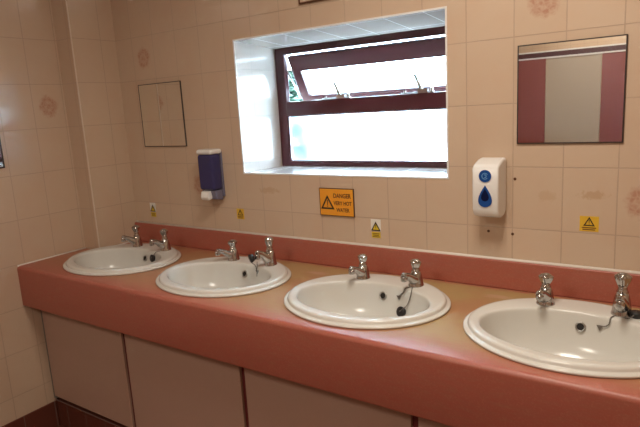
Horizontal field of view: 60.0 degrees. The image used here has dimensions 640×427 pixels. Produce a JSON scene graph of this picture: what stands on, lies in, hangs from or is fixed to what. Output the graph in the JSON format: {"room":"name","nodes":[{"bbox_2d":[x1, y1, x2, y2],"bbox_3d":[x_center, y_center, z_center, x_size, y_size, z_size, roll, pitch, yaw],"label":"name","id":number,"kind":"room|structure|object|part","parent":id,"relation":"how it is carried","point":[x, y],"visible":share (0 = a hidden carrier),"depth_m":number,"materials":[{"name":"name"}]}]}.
{"room":"public restroom","nodes":[
{"label":"public restroom","id":0,"kind":"room"},
{"bbox_2d":[0,0,84,426],"bbox_3d":[-2.760,0.194,0.533,0.100,2.650,5.900,4,13,34],"label":"wall","id":1,"kind":"structure","parent":0,"point":[40,214],"depth_m":2.54,"materials":[{"name":"tile"}]},
{"bbox_2d":[0,139,4,168],"bbox_3d":[-1.480,-0.319,2.291,0.008,0.300,0.300,4,13,34],"label":"wall mirror","id":2,"kind":"object","parent":1,"relation":"attached to","point":[2,165],"visible":1,"depth_m":2.42,"materials":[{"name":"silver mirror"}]},
{"bbox_2d":[0,149,2,166],"bbox_3d":[-1.480,-0.320,2.291,0.005,0.288,0.288,4,13,34],"label":"mirror glass","id":3,"kind":"object","parent":2,"relation":"attached to","point":[1,152],"depth_m":2.42,"materials":[{"name":"silver metal"}]},
{"bbox_2d":[2,401,59,426],"bbox_3d":[-2.757,1.470,0.574,0.009,0.131,5.292,4,13,34],"label":"baseboard","id":4,"kind":"structure","parent":1,"relation":"attached to","point":[47,415],"depth_m":2.64,"materials":[{"name":"brown tile"}]},
{"bbox_2d":[40,310,58,397],"bbox_3d":[-1.297,0.575,2.646,0.020,0.652,0.028,4,13,34],"label":"trim","id":5,"kind":"structure","parent":1,"relation":"attached to","point":[40,310],"depth_m":2.66,"materials":[{"name":"grey"}]},
{"bbox_2d":[17,247,85,266],"bbox_3d":[-1.276,0.206,2.654,0.009,0.009,0.344,4,13,34],"label":"trim","id":6,"kind":"structure","parent":1,"relation":"attached to","point":[84,247],"depth_m":2.64,"materials":[{"name":"beige"}]},
{"bbox_2d":[51,0,136,248],"bbox_3d":[-1.092,-0.280,2.774,0.118,2.550,0.237,4,13,34],"label":"wall","id":7,"kind":"structure","parent":0,"point":[91,21],"depth_m":2.69,"materials":[{"name":"tile"}]},
{"bbox_2d":[65,0,99,246],"bbox_3d":[-1.133,-0.665,2.568,0.005,1.714,0.005,4,13,34],"label":"trim","id":8,"kind":"structure","parent":7,"relation":"attached to","point":[65,0],"depth_m":2.61,"materials":[{"name":"beige"}]},
{"bbox_2d":[110,0,639,270],"bbox_3d":[0.359,-0.292,2.130,3.439,2.650,0.340,4,13,34],"label":"wall","id":9,"kind":"structure","parent":0,"point":[189,42],"depth_m":2.02,"materials":[{"name":"tile"}]},
{"bbox_2d":[150,203,155,216],"bbox_3d":[-0.846,-0.019,2.811,0.042,0.072,0.002,4,13,34],"label":"sticker","id":10,"kind":"object","parent":9,"relation":"attached to","point":[152,205],"visible":1,"depth_m":2.81,"materials":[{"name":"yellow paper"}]},
{"bbox_2d":[138,81,186,146],"bbox_3d":[-0.752,-0.469,2.640,0.297,0.299,0.006,4,13,34],"label":"wall mirror","id":11,"kind":"object","parent":9,"relation":"attached to","point":[161,104],"visible":1,"depth_m":2.63,"materials":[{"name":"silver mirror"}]},
{"bbox_2d":[196,149,224,199],"bbox_3d":[-0.492,-0.172,2.480,0.094,0.230,0.085,4,13,34],"label":"soap dispenser","id":12,"kind":"object","parent":9,"relation":"attached to","point":[210,164],"visible":1,"depth_m":2.46,"materials":[{"name":"blue plastic"}]},
{"bbox_3d":[-0.507,-0.080,2.478,0.046,0.041,0.030,4,13,34],"label":"push lever","id":13,"kind":"part","parent":12,"relation":"part of","materials":[{"name":"white plastic"}]},
{"bbox_3d":[-0.495,-0.275,2.465,0.094,0.022,0.073,4,13,34],"label":"lid","id":14,"kind":"part","parent":12,"relation":"part of","materials":[{"name":"white plastic"}]},
{"bbox_3d":[-0.492,-0.186,2.479,0.092,0.160,0.061,4,13,34],"label":"tank","id":15,"kind":"part","parent":12,"relation":"part of","materials":[{"name":"blue plastic"}]},
{"bbox_3d":[-0.471,-0.181,2.510,0.088,0.204,0.012,4,13,34],"label":"plate","id":16,"kind":"part","parent":12,"relation":"part of","materials":[{"name":"grey plastic"}]},
{"bbox_2d":[236,208,244,218],"bbox_3d":[-0.356,0.002,2.479,0.043,0.048,0.002,4,13,34],"label":"sticker","id":17,"kind":"object","parent":9,"relation":"attached to","point":[240,212],"visible":1,"depth_m":2.48,"materials":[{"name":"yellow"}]},
{"bbox_2d":[298,0,320,3],"bbox_3d":[0.040,-0.882,1.998,0.300,0.200,0.009,4,13,34],"label":"framed notice","id":18,"kind":"object","parent":9,"relation":"attached to","point":[299,1],"visible":1,"depth_m":2.08,"materials":[{"name":"beige"}]},
{"bbox_2d":[319,188,354,216],"bbox_3d":[0.066,-0.044,2.175,0.158,0.110,0.007,4,13,34],"label":"warning sign","id":19,"kind":"object","parent":9,"relation":"attached to","point":[333,201],"visible":1,"depth_m":2.17,"materials":[{"name":"orange plastic"}]},
{"bbox_2d":[232,6,448,178],"bbox_3d":[0.039,-0.422,2.111,0.936,0.565,0.006,4,13,34],"label":"trim","id":20,"kind":"structure","parent":9,"relation":"attached to","point":[444,7],"depth_m":2.04,"materials":[{"name":"white plastic"}]},
{"bbox_2d":[274,26,446,167],"bbox_3d":[0.226,-0.476,2.383,0.926,0.536,0.141,4,13,34],"label":"window","id":21,"kind":"structure","parent":9,"relation":"in","point":[396,126],"depth_m":2.36,"materials":[{"name":"red paint"}]},
{"bbox_3d":[-0.123,-0.604,2.582,0.008,0.129,0.094,5,13,36],"label":"friction arm","id":22,"kind":"part","parent":21,"relation":"part of","materials":[{"name":"silver metal"}]},
{"bbox_3d":[0.074,-0.541,2.407,0.043,0.069,0.015,6,14,39],"label":"stay lever","id":23,"kind":"part","parent":21,"relation":"part of","materials":[{"name":"silver metal"}]},
{"bbox_3d":[0.225,-0.600,2.363,0.808,0.236,0.022,4,41,34],"label":"sash","id":24,"kind":"part","parent":21,"relation":"part of","materials":[{"name":"red paint"}]},
{"bbox_3d":[0.207,-0.327,2.371,0.830,0.217,0.005,4,13,34],"label":"fixed pane","id":25,"kind":"part","parent":21,"relation":"part of","materials":[{"name":"clear glass"}]},
{"bbox_3d":[0.390,-0.518,2.195,0.043,0.069,0.015,6,14,39],"label":"stay lever","id":26,"kind":"part","parent":21,"relation":"part of","materials":[{"name":"silver metal"}]},
{"bbox_2d":[371,219,380,237],"bbox_3d":[0.212,0.057,2.101,0.042,0.072,0.002,4,13,34],"label":"sticker","id":27,"kind":"object","parent":9,"relation":"attached to","point":[375,223],"visible":1,"depth_m":2.10,"materials":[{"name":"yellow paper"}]},
{"bbox_2d":[135,220,639,273],"bbox_3d":[0.333,0.133,2.029,3.119,0.013,0.013,4,13,34],"label":"trim","id":28,"kind":"structure","parent":9,"relation":"attached to","point":[245,232],"depth_m":2.00,"materials":[{"name":"beige"}]},
{"bbox_2d":[135,222,639,306],"bbox_3d":[0.334,0.183,2.036,3.119,0.097,0.019,4,13,34],"label":"backsplash","id":29,"kind":"structure","parent":9,"relation":"attached to","point":[588,284],"depth_m":1.99,"materials":[{"name":"red laminate"}]},
{"bbox_2d":[472,157,505,217],"bbox_3d":[0.544,-0.081,1.783,0.083,0.189,0.096,4,13,34],"label":"soap dispenser","id":30,"kind":"object","parent":9,"relation":"attached to","point":[489,173],"visible":1,"depth_m":1.75,"materials":[{"name":"white plastic"}]},
{"bbox_3d":[0.519,-0.058,1.746,0.024,0.040,0.001,4,13,34],"label":"level glass","id":31,"kind":"part","parent":30,"relation":"part of","materials":[{"name":"blue"}]},
{"bbox_2d":[517,34,627,143],"bbox_3d":[0.737,-0.358,1.642,0.296,0.299,0.006,4,13,34],"label":"wall mirror","id":32,"kind":"object","parent":9,"relation":"attached to","point":[569,91],"visible":1,"depth_m":1.63,"materials":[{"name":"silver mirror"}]},
{"bbox_2d":[579,216,598,231],"bbox_3d":[0.816,0.031,1.681,0.053,0.047,0.002,4,13,34],"label":"sticker","id":33,"kind":"object","parent":9,"relation":"attached to","point":[587,223],"visible":1,"depth_m":1.68,"materials":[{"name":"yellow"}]},
{"bbox_3d":[-1.298,1.639,-0.138,3.439,0.100,5.900,4,13,34],"label":"floor","id":34,"kind":"structure","parent":0,"visible":0},
{"bbox_2d":[42,311,450,426],"bbox_3d":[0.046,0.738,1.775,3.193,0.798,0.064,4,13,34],"label":"vanity cabinet","id":35,"kind":"object","parent":34,"relation":"on","point":[127,380],"visible":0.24,"depth_m":2.13,"materials":[{"name":"beige laminate"}]},
{"bbox_3d":[-1.051,0.587,2.463,0.590,0.634,0.012,4,13,34],"label":"panel","id":36,"kind":"part","parent":35,"relation":"part of","materials":[{"name":"beige laminate"}]},
{"bbox_2d":[56,397,126,426],"bbox_3d":[0.061,1.064,1.828,3.238,0.137,0.024,4,13,34],"label":"baseboard","id":37,"kind":"structure","parent":35,"relation":"attached to","point":[70,414],"depth_m":2.61,"materials":[{"name":"brown tile"}]},
{"bbox_3d":[-0.775,0.679,2.334,0.056,0.798,0.052,4,13,34],"label":"post","id":38,"kind":"part","parent":35,"relation":"part of","materials":[{"name":"red"}]},
{"bbox_3d":[-0.529,0.623,2.112,0.627,0.634,0.012,4,13,34],"label":"panel","id":39,"kind":"part","parent":35,"relation":"part of","materials":[{"name":"beige laminate"}]},
{"bbox_3d":[-0.237,0.717,1.973,0.056,0.798,0.052,4,13,34],"label":"post","id":40,"kind":"part","parent":35,"relation":"part of","materials":[{"name":"red"}]},
{"bbox_2d":[17,241,639,426],"bbox_3d":[0.135,0.372,1.865,3.237,0.188,0.583,4,13,34],"label":"countertop","id":41,"kind":"structure","parent":35,"relation":"on","point":[433,371],"depth_m":1.60,"materials":[{"name":"laminate"}]},
{"bbox_2d":[63,243,180,275],"bbox_3d":[-0.890,0.269,2.525,0.570,0.161,0.484,4,13,34],"label":"basin","id":42,"kind":"object","parent":41,"relation":"in","point":[122,259],"visible":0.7,"depth_m":2.60,"materials":[{"name":"white ceramic"}]},
{"bbox_2d":[150,251,159,261],"bbox_3d":[-0.763,0.198,2.552,0.055,0.049,0.027,1,12,20],"label":"plug","id":43,"kind":"object","parent":42,"relation":"in","point":[152,257],"visible":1,"depth_m":2.55,"materials":[{"name":"black rubber"}]},
{"bbox_2d":[121,225,142,246],"bbox_3d":[-0.904,0.113,2.659,0.098,0.108,0.048,-10,13,-32],"label":"tap","id":44,"kind":"object","parent":41,"relation":"on","point":[136,241],"visible":1,"depth_m":2.66,"materials":[{"name":"silver metal"}]},
{"bbox_3d":[-0.909,0.130,2.658,0.075,0.064,0.036,-10,13,-32],"label":"spout","id":45,"kind":"part","parent":44,"relation":"part of","materials":[{"name":"silver metal"}]},
{"bbox_3d":[-0.886,0.073,2.665,0.033,0.029,0.033,-1,11,12],"label":"handle","id":46,"kind":"part","parent":44,"relation":"part of","materials":[{"name":"silver metal"}]},
{"bbox_2d":[149,229,170,250],"bbox_3d":[-0.735,0.127,2.543,0.101,0.106,0.050,-13,14,-40],"label":"tap","id":47,"kind":"object","parent":41,"relation":"on","point":[164,244],"visible":1,"depth_m":2.54,"materials":[{"name":"silver metal"}]},
{"bbox_3d":[-0.740,0.142,2.542,0.078,0.065,0.037,-13,14,-40],"label":"spout","id":48,"kind":"part","parent":47,"relation":"part of","materials":[{"name":"silver metal"}]},
{"bbox_3d":[-0.718,0.087,2.553,0.034,0.029,0.034,-3,11,4],"label":"handle","id":49,"kind":"part","parent":47,"relation":"part of","materials":[{"name":"silver metal"}]},
{"bbox_2d":[156,256,290,297],"bbox_3d":[-0.374,0.305,2.179,0.570,0.161,0.484,4,13,34],"label":"basin","id":50,"kind":"object","parent":41,"relation":"in","point":[212,277],"visible":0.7,"depth_m":2.25,"materials":[{"name":"white ceramic"}]},
{"bbox_2d":[215,239,239,260],"bbox_3d":[-0.387,0.158,2.314,0.103,0.090,0.051,-9,12,-26],"label":"tap","id":51,"kind":"object","parent":41,"relation":"on","point":[232,254],"visible":1,"depth_m":2.31,"materials":[{"name":"silver metal"}]},
{"bbox_3d":[-0.393,0.170,2.313,0.079,0.058,0.038,-9,12,-26],"label":"spout","id":52,"kind":"part","parent":51,"relation":"part of","materials":[{"name":"silver metal"}]},
{"bbox_3d":[-0.366,0.125,2.320,0.034,0.026,0.034,0,11,18],"label":"handle","id":53,"kind":"part","parent":51,"relation":"part of","materials":[{"name":"silver metal"}]},
{"bbox_2d":[254,237,276,266],"bbox_3d":[-0.217,0.157,2.192,0.052,0.121,0.105,6,14,40],"label":"tap","id":54,"kind":"object","parent":41,"relation":"on","point":[269,257],"visible":0.98,"depth_m":2.19,"materials":[{"name":"silver metal"}]},
{"bbox_2d":[248,254,258,273],"bbox_3d":[-0.261,0.203,2.154,0.041,0.093,0.029,4,13,34],"label":"plug","id":55,"kind":"object","parent":54,"relation":"hanging from","point":[251,257],"visible":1,"depth_m":2.14,"materials":[{"name":"black rubber"}]},
{"bbox_3d":[-0.221,0.174,2.190,0.038,0.074,0.081,6,14,40],"label":"spout","id":56,"kind":"part","parent":54,"relation":"part of","materials":[{"name":"silver metal"}]},
{"bbox_3d":[-0.202,0.112,2.204,0.035,0.034,0.035,-4,11,-4],"label":"handle","id":57,"kind":"part","parent":54,"relation":"part of","materials":[{"name":"silver metal"}]},
{"bbox_2d":[348,254,369,279],"bbox_3d":[0.136,0.194,1.959,0.051,0.092,0.103,6,14,40],"label":"tap","id":58,"kind":"object","parent":41,"relation":"on","point":[362,271],"visible":1,"depth_m":1.96,"materials":[{"name":"silver metal"}]},
{"bbox_3d":[0.132,0.207,1.956,0.038,0.059,0.079,6,14,40],"label":"spout","id":59,"kind":"part","parent":58,"relation":"part of","materials":[{"name":"silver metal"}]},
{"bbox_3d":[0.151,0.160,1.972,0.034,0.027,0.034,-4,11,-4],"label":"handle","id":60,"kind":"part","parent":58,"relation":"part of","materials":[{"name":"silver metal"}]},
{"bbox_2d":[284,274,450,329],"bbox_3d":[0.150,0.342,1.828,0.570,0.161,0.484,4,13,34],"label":"basin","id":61,"kind":"object","parent":41,"relation":"in","point":[343,300],"visible":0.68,"depth_m":1.89,"materials":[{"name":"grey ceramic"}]},
{"bbox_2d":[396,287,412,315],"bbox_3d":[0.281,0.295,1.846,0.056,0.094,0.046,-1,11,12],"label":"plug","id":62,"kind":"object","parent":61,"relation":"in","point":[400,311],"visible":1,"depth_m":1.84,"materials":[{"name":"black rubber"}]},
{"bbox_2d":[400,259,423,287],"bbox_3d":[0.304,0.205,1.845,0.054,0.096,0.108,7,15,42],"label":"tap","id":63,"kind":"object","parent":41,"relation":"on","point":[415,279],"visible":1,"depth_m":1.85,"materials":[{"name":"silver metal"}]},
{"bbox_3d":[0.299,0.218,1.841,0.040,0.062,0.083,7,15,42],"label":"spout","id":64,"kind":"part","parent":63,"relation":"part of","materials":[{"name":"silver metal"}]},
{"bbox_3d":[0.320,0.169,1.859,0.036,0.028,0.036,-4,11,-2],"label":"handle","id":65,"kind":"part","parent":63,"relation":"part of","materials":[{"name":"silver metal"}]},
{"bbox_2d":[535,273,554,306],"bbox_3d":[0.650,0.228,1.612,0.053,0.098,0.107,4,13,35],"label":"tap","id":66,"kind":"object","parent":41,"relation":"on","point":[544,296],"visible":1,"depth_m":1.62,"materials":[{"name":"silver metal"}]},
{"bbox_3d":[0.646,0.241,1.609,0.039,0.063,0.082,4,13,35],"label":"spout","id":67,"kind":"part","parent":66,"relation":"part of","materials":[{"name":"silver metal"}]},
{"bbox_3d":[0.663,0.192,1.628,0.036,0.028,0.036,-5,11,-9],"label":"handle","id":68,"kind":"part","parent":66,"relation":"part of","materials":[{"name":"silver metal"}]},
{"bbox_2d":[463,298,639,378],"bbox_3d":[0.667,0.378,1.480,0.570,0.161,0.484,4,13,34],"label":"basin","id":69,"kind":"object","parent":41,"relation":"in","point":[565,337],"visible":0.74,"depth_m":1.55,"materials":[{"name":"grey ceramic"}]},
{"bbox_2d":[597,310,639,330],"bbox_3d":[0.818,0.294,1.508,0.114,0.061,0.034,-2,11,6],"label":"plug","id":70,"kind":"object","parent":69,"relation":"in","point":[635,314],"visible":1,"depth_m":1.50,"materials":[{"name":"silver metal"}]},
{"bbox_2d":[610,272,632,317],"bbox_3d":[0.815,0.228,1.498,0.054,0.125,0.109,4,13,32],"label":"tap","id":71,"kind":"object","parent":41,"relation":"on","point":[621,306],"visible":0.99,"depth_m":1.50,"materials":[{"name":"silver metal"}]},
{"bbox_3d":[0.812,0.246,1.495,0.040,0.077,0.084,4,13,32],"label":"spout","id":72,"kind":"part","parent":71,"relation":"part of","materials":[{"name":"silver metal"}]},
{"bbox_3d":[0.827,0.181,1.513,0.036,0.035,0.036,-6,11,-12],"label":"handle","id":73,"kind":"part","parent":71,"relation":"part of","materials":[{"name":"silver metal"}]},
{"bbox_3d":[0.007,0.661,1.753,0.621,0.634,0.012,4,13,34],"label":"panel","id":74,"kind":"part","parent":35,"relation":"part of","materials":[{"name":"beige laminate"}]},
{"bbox_3d":[0.296,0.754,1.615,0.056,0.798,0.052,4,13,34],"label":"post","id":75,"kind":"part","parent":35,"relation":"part of","materials":[{"name":"red"}]},
{"bbox_3d":[0.544,0.699,1.392,0.631,0.634,0.012,4,13,34],"label":"panel","id":76,"kind":"part","parent":35,"relation":"part of","materials":[{"name":"beige laminate"}]},
{"label":"outside","id":77,"kind":"structure","parent":0,"visible":0},
{"bbox_3d":[1.306,0.552,4.763,8.000,0.100,4.660,4,13,34],"label":"ground","id":78,"kind":"structure","parent":77,"visible":0},
{"bbox_2d":[288,69,310,101],"bbox_3d":[-0.220,-0.365,4.957,0.934,1.804,0.945,4,13,34],"label":"shrub","id":79,"kind":"object","parent":78,"relation":"on","point":[294,96],"visible":0.05,"depth_m":4.71,"materials":[{"name":"green plant"}]}
]}

